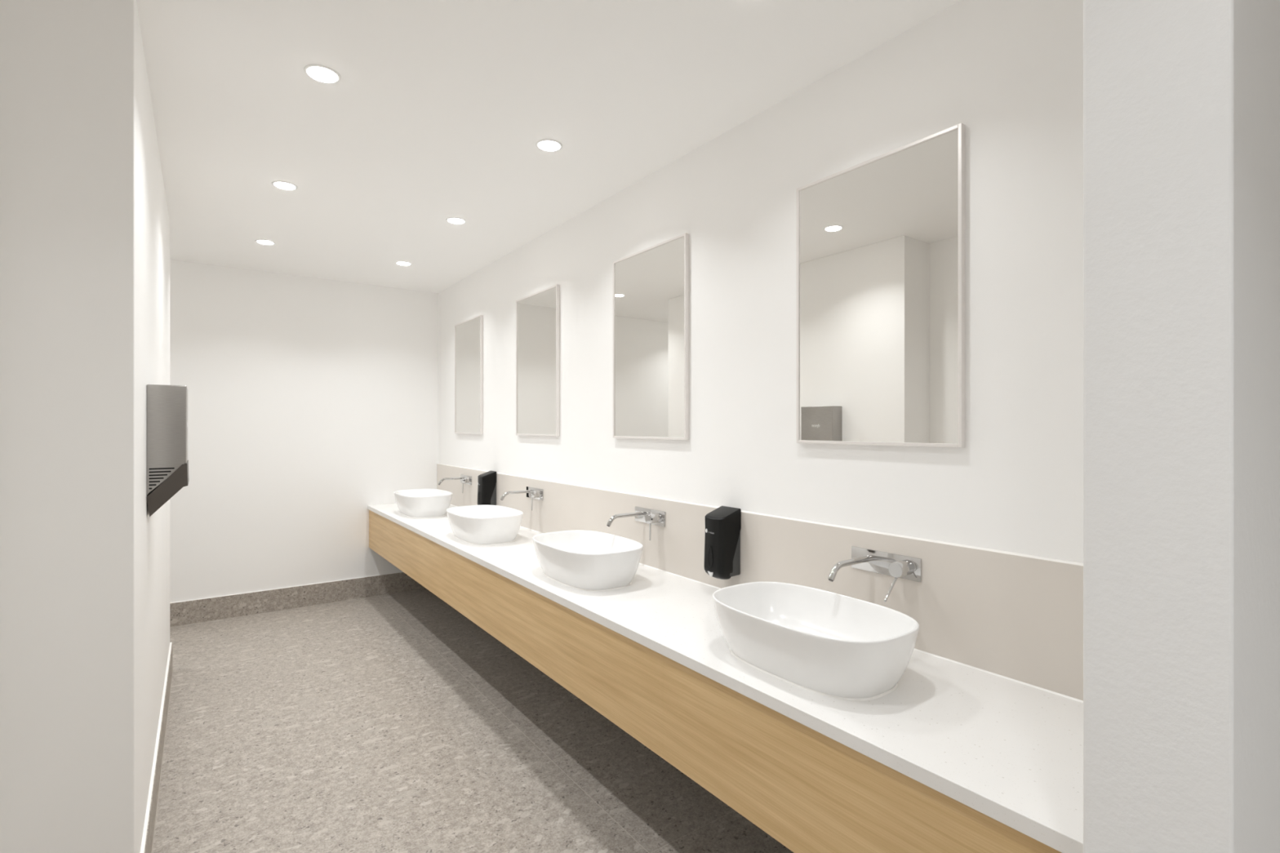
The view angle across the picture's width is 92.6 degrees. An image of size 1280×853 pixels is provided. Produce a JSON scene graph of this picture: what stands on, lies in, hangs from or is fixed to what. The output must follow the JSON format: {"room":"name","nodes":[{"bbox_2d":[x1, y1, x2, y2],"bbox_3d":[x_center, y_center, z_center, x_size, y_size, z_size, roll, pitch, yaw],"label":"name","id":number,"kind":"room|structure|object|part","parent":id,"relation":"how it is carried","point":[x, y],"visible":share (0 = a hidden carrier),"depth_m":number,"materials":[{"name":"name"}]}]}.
{"room":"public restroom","nodes":[
{"label":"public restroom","id":0,"kind":"room"},
{"bbox_2d":[0,0,169,852],"bbox_3d":[-2.994,0.121,2.066,2.150,2.700,2.450,0,0,-36],"label":"wall","id":1,"kind":"structure","parent":0,"point":[85,220],"depth_m":1.63,"materials":[{"name":"white paint"}]},
{"bbox_2d":[140,642,173,852],"bbox_3d":[-2.115,1.387,2.698,0.015,0.168,2.450,0,0,-36],"label":"baseboard","id":2,"kind":"structure","parent":1,"relation":"attached to","point":[147,845],"depth_m":2.43,"materials":[{"name":"speckled vinyl sheet"},{"name":"white silicone"}]},
{"bbox_2d":[146,384,189,516],"bbox_3d":[-1.714,0.083,2.225,0.114,0.454,0.282,0,0,-36],"label":"dryer","id":3,"kind":"object","parent":1,"relation":"attached to","point":[166,406],"visible":1,"depth_m":2.11,"materials":[{"name":"silver metal"}]},
{"bbox_2d":[169,259,438,603],"bbox_3d":[-3.432,0.121,4.604,4.800,2.700,0.150,0,0,-36],"label":"wall","id":4,"kind":"structure","parent":0,"point":[313,402],"depth_m":4.96,"materials":[{"name":"white paint"}]},
{"bbox_2d":[169,572,425,626],"bbox_3d":[-3.513,1.384,4.443,4.080,0.174,0.015,0,0,-36],"label":"baseboard","id":5,"kind":"structure","parent":4,"relation":"attached to","point":[209,609],"depth_m":4.92,"materials":[{"name":"speckled vinyl sheet"},{"name":"white silicone"}]},
{"bbox_2d":[152,588,793,852],"bbox_3d":[-0.895,1.521,1.245,5.000,0.100,8.666,0,0,-36],"label":"floor","id":6,"kind":"structure","parent":0,"point":[395,722],"depth_m":2.74,"materials":[{"name":"stone"}]},
{"bbox_2d":[136,0,960,293],"bbox_3d":[-0.895,-1.279,1.245,5.000,0.100,8.666,0,0,-36],"label":"ceiling","id":7,"kind":"structure","parent":0,"point":[438,110],"depth_m":2.34,"materials":[{"name":"paint"}]},
{"bbox_2d":[255,239,275,244],"bbox_3d":[-2.494,-1.226,4.070,0.115,0.006,0.115,0,0,-36],"label":"recessed light","id":8,"kind":"object","parent":7,"relation":"in","point":[259,241],"visible":1,"depth_m":4.05,"materials":[{"name":"white"}]},
{"bbox_2d":[271,180,297,190],"bbox_3d":[-1.809,-1.226,3.114,0.115,0.006,0.115,0,0,-36],"label":"recessed light","id":9,"kind":"object","parent":7,"relation":"in","point":[278,184],"visible":1,"depth_m":3.10,"materials":[{"name":"white"}]},
{"bbox_2d":[274,182,295,190],"bbox_3d":[-1.809,-1.226,3.114,0.094,0.006,0.094,0,0,-36],"label":"diffuser","id":10,"kind":"object","parent":9,"relation":"attached to","point":[284,185],"depth_m":3.10,"materials":[{"name":"white plastic"}]},
{"bbox_2d":[303,63,341,83],"bbox_3d":[-1.106,-1.226,2.130,0.115,0.006,0.115,0,0,-36],"label":"recessed light","id":11,"kind":"object","parent":7,"relation":"in","point":[319,73],"visible":1,"depth_m":2.12,"materials":[{"name":"white"}]},
{"bbox_2d":[306,66,337,82],"bbox_3d":[-1.106,-1.226,2.130,0.094,0.006,0.094,0,0,-36],"label":"diffuser","id":12,"kind":"object","parent":11,"relation":"attached to","point":[322,74],"depth_m":2.12,"materials":[{"name":"white plastic"}]},
{"bbox_2d":[395,261,411,265],"bbox_3d":[-1.778,-1.226,4.599,0.115,0.006,0.115,0,0,-36],"label":"recessed light","id":13,"kind":"object","parent":7,"relation":"in","point":[401,263],"visible":1,"depth_m":4.58,"materials":[{"name":"white"}]},
{"bbox_2d":[396,262,410,265],"bbox_3d":[-1.778,-1.226,4.599,0.094,0.006,0.094,0,0,-36],"label":"diffuser","id":14,"kind":"object","parent":13,"relation":"attached to","point":[398,263],"depth_m":4.59,"materials":[{"name":"white plastic"}]},
{"bbox_2d":[445,217,466,223],"bbox_3d":[-1.096,-1.226,3.645,0.115,0.006,0.115,0,0,-36],"label":"recessed light","id":15,"kind":"object","parent":7,"relation":"in","point":[451,220],"visible":1,"depth_m":3.63,"materials":[{"name":"white"}]},
{"bbox_2d":[535,138,562,151],"bbox_3d":[-0.397,-1.226,2.670,0.115,0.006,0.115,0,0,-36],"label":"recessed light","id":16,"kind":"object","parent":7,"relation":"in","point":[545,144],"visible":1,"depth_m":2.66,"materials":[{"name":"white plastic"}]},
{"bbox_2d":[537,140,559,151],"bbox_3d":[-0.397,-1.226,2.670,0.094,0.006,0.094,0,0,-36],"label":"diffuser","id":17,"kind":"object","parent":16,"relation":"attached to","point":[545,145],"depth_m":2.66,"materials":[{"name":"white plastic"}]},
{"bbox_2d":[438,0,1083,563],"bbox_3d":[-0.244,0.121,3.518,0.150,2.700,5.333,0,0,-36],"label":"wall","id":18,"kind":"structure","parent":0,"point":[1011,72],"depth_m":2.09,"materials":[{"name":"white paint"}]},
{"bbox_2d":[454,315,483,434],"bbox_3d":[-1.400,-0.403,4.979,0.022,0.925,0.595,0,0,-36],"label":"wall mirror","id":19,"kind":"object","parent":18,"relation":"attached to","point":[468,334],"visible":1,"depth_m":4.93,"materials":[{"name":"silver metal"}]},
{"bbox_2d":[515,284,559,436],"bbox_3d":[-0.671,-0.403,3.965,0.022,0.925,0.595,0,0,-36],"label":"wall mirror","id":20,"kind":"object","parent":18,"relation":"attached to","point":[538,313],"visible":1,"depth_m":3.94,"materials":[{"name":"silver metal"}]},
{"bbox_2d":[613,232,688,439],"bbox_3d":[0.039,-0.403,2.977,0.022,0.925,0.595,0,0,-36],"label":"wall mirror","id":21,"kind":"object","parent":18,"relation":"attached to","point":[651,285],"visible":1,"depth_m":2.94,"materials":[{"name":"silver metal"}]},
{"bbox_2d":[368,510,1061,852],"bbox_3d":[-0.548,0.880,3.300,0.596,0.333,5.331,0,0,-36],"label":"vanity cabinet","id":22,"kind":"object","parent":18,"relation":"attached to","point":[811,792],"visible":0.53,"depth_m":1.73,"materials":[{"name":"brown wood"}]},
{"bbox_3d":[-1.129,0.880,3.614,0.018,0.333,4.143,0,0,-36],"label":"panel","id":23,"kind":"part","parent":22,"relation":"part of","materials":[{"name":"brown wood"}]},
{"bbox_2d":[367,503,1083,852],"bbox_3d":[-0.553,0.698,3.296,0.610,0.033,5.331,0,0,-36],"label":"countertop","id":24,"kind":"structure","parent":22,"relation":"on","point":[1010,752],"depth_m":1.48,"materials":[{"name":"white stone"}]},
{"bbox_2d":[394,488,453,518],"bbox_3d":[-1.695,0.599,4.779,0.378,0.165,0.590,0,0,-36],"label":"vessel basin","id":25,"kind":"object","parent":24,"relation":"in","point":[415,503],"visible":0.99,"depth_m":4.58,"materials":[{"name":"ceramic"}]},
{"bbox_2d":[446,505,523,545],"bbox_3d":[-0.953,0.599,3.739,0.378,0.165,0.590,0,0,-36],"label":"vessel basin","id":26,"kind":"object","parent":24,"relation":"in","point":[478,525],"visible":1,"depth_m":3.55,"materials":[{"name":"ceramic"}]},
{"bbox_2d":[532,530,643,591],"bbox_3d":[-0.244,0.599,2.759,0.378,0.165,0.590,0,0,-36],"label":"vessel basin","id":27,"kind":"object","parent":24,"relation":"in","point":[581,560],"visible":1,"depth_m":2.59,"materials":[{"name":"ceramic"}]},
{"bbox_2d":[712,582,919,701],"bbox_3d":[0.478,0.599,1.750,0.378,0.165,0.590,0,0,-36],"label":"vessel basin","id":28,"kind":"object","parent":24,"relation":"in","point":[823,642],"visible":1,"depth_m":1.67,"materials":[{"name":"ceramic"}]},
{"bbox_3d":[0.426,0.880,1.449,0.018,0.333,1.188,0,0,-36],"label":"panel","id":29,"kind":"part","parent":22,"relation":"part of","materials":[{"name":"brown wood"}]},
{"bbox_2d":[436,463,1083,702],"bbox_3d":[-0.312,0.510,3.470,0.016,0.342,5.331,0,0,-36],"label":"backsplash","id":30,"kind":"structure","parent":18,"relation":"attached to","point":[1015,617],"depth_m":1.90,"materials":[{"name":"beige tile"}]},
{"bbox_2d":[438,474,471,493],"bbox_3d":[-1.510,0.467,4.943,0.218,0.135,0.242,0,0,-36],"label":"faucet","id":31,"kind":"object","parent":30,"relation":"attached to","point":[465,479],"visible":1,"depth_m":4.92,"materials":[{"name":"silver metal"}]},
{"bbox_3d":[-1.539,0.445,4.981,0.214,0.056,0.019,0,0,-36],"label":"spout","id":32,"kind":"part","parent":31,"relation":"part of","materials":[{"name":"silver metal"}]},
{"bbox_3d":[-1.419,0.432,4.911,0.036,0.047,0.047,0,0,-36],"label":"handle","id":33,"kind":"part","parent":31,"relation":"part of","materials":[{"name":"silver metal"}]},
{"bbox_3d":[-1.423,0.435,5.005,0.004,0.071,0.242,0,0,-36],"label":"wall plate","id":34,"kind":"part","parent":31,"relation":"part of","materials":[{"name":"silver metal"}]},
{"bbox_2d":[477,471,496,505],"bbox_3d":[-1.135,0.472,4.507,0.118,0.283,0.113,0,0,-36],"label":"soap dispenser","id":35,"kind":"object","parent":30,"relation":"attached to","point":[486,484],"visible":0.91,"depth_m":4.47,"materials":[{"name":"black plastic"}]},
{"bbox_2d":[500,486,543,511],"bbox_3d":[-0.773,0.467,3.917,0.218,0.135,0.242,0,0,-36],"label":"faucet","id":36,"kind":"object","parent":30,"relation":"attached to","point":[531,492],"visible":1,"depth_m":3.90,"materials":[{"name":"silver metal"}]},
{"bbox_3d":[-0.802,0.445,3.955,0.214,0.056,0.019,0,0,-36],"label":"spout","id":37,"kind":"part","parent":36,"relation":"part of","materials":[{"name":"silver metal"}]},
{"bbox_3d":[-0.682,0.432,3.885,0.036,0.047,0.047,0,0,-36],"label":"handle","id":38,"kind":"part","parent":36,"relation":"part of","materials":[{"name":"silver metal"}]},
{"bbox_3d":[-0.686,0.435,3.980,0.004,0.071,0.242,0,0,-36],"label":"wall plate","id":39,"kind":"part","parent":36,"relation":"part of","materials":[{"name":"silver metal"}]},
{"bbox_2d":[606,506,665,540],"bbox_3d":[-0.040,0.467,2.897,0.218,0.135,0.242,0,0,-36],"label":"faucet","id":40,"kind":"object","parent":30,"relation":"attached to","point":[648,516],"visible":1,"depth_m":2.89,"materials":[{"name":"silver metal"}]},
{"bbox_3d":[-0.069,0.445,2.935,0.214,0.056,0.019,0,0,-36],"label":"spout","id":41,"kind":"part","parent":40,"relation":"part of","materials":[{"name":"silver metal"}]},
{"bbox_3d":[0.047,0.493,2.863,0.008,0.083,0.008,0,0,-36],"label":"lever","id":42,"kind":"part","parent":40,"relation":"part of","materials":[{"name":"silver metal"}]},
{"bbox_3d":[0.047,0.435,2.960,0.004,0.071,0.242,0,0,-36],"label":"wall plate","id":43,"kind":"part","parent":40,"relation":"part of","materials":[{"name":"silver metal"}]},
{"bbox_3d":[0.051,0.432,2.865,0.036,0.047,0.047,0,0,-36],"label":"handle","id":44,"kind":"part","parent":40,"relation":"part of","materials":[{"name":"silver metal"}]},
{"bbox_2d":[703,506,741,579],"bbox_3d":[0.327,0.472,2.473,0.118,0.283,0.113,0,0,-36],"label":"soap dispenser","id":45,"kind":"object","parent":30,"relation":"attached to","point":[722,524],"visible":1,"depth_m":2.43,"materials":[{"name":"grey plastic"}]},
{"bbox_2d":[827,546,921,602],"bbox_3d":[0.691,0.460,1.881,0.218,0.120,0.242,0,0,-36],"label":"faucet","id":46,"kind":"object","parent":30,"relation":"attached to","point":[896,566],"visible":1,"depth_m":1.90,"materials":[{"name":"silver metal"}]},
{"bbox_3d":[0.661,0.445,1.919,0.214,0.056,0.019,0,0,-36],"label":"spout","id":47,"kind":"part","parent":46,"relation":"part of","materials":[{"name":"silver metal"}]},
{"bbox_3d":[0.778,0.435,1.943,0.004,0.071,0.242,0,0,-36],"label":"wall plate","id":48,"kind":"part","parent":46,"relation":"part of","materials":[{"name":"silver metal"}]},
{"bbox_3d":[0.750,0.484,1.826,0.070,0.072,0.008,0,0,-36],"label":"lever","id":49,"kind":"part","parent":46,"relation":"part of","materials":[{"name":"silver metal"}]},
{"bbox_3d":[0.782,0.432,1.849,0.036,0.047,0.047,0,0,-36],"label":"handle","id":50,"kind":"part","parent":46,"relation":"part of","materials":[{"name":"silver metal"}]},
{"bbox_2d":[796,122,964,447],"bbox_3d":[0.750,-0.403,1.987,0.022,0.925,0.595,0,0,-36],"label":"wall mirror","id":51,"kind":"object","parent":18,"relation":"attached to","point":[881,238],"visible":1,"depth_m":1.93,"materials":[{"name":"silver metal"}]},
{"bbox_2d":[1083,0,1279,852],"bbox_3d":[1.190,0.121,1.171,1.300,2.700,0.154,0,0,-36],"label":"wall","id":52,"kind":"structure","parent":0,"point":[1181,98],"depth_m":0.79,"materials":[{"name":"paint"}]}
]}

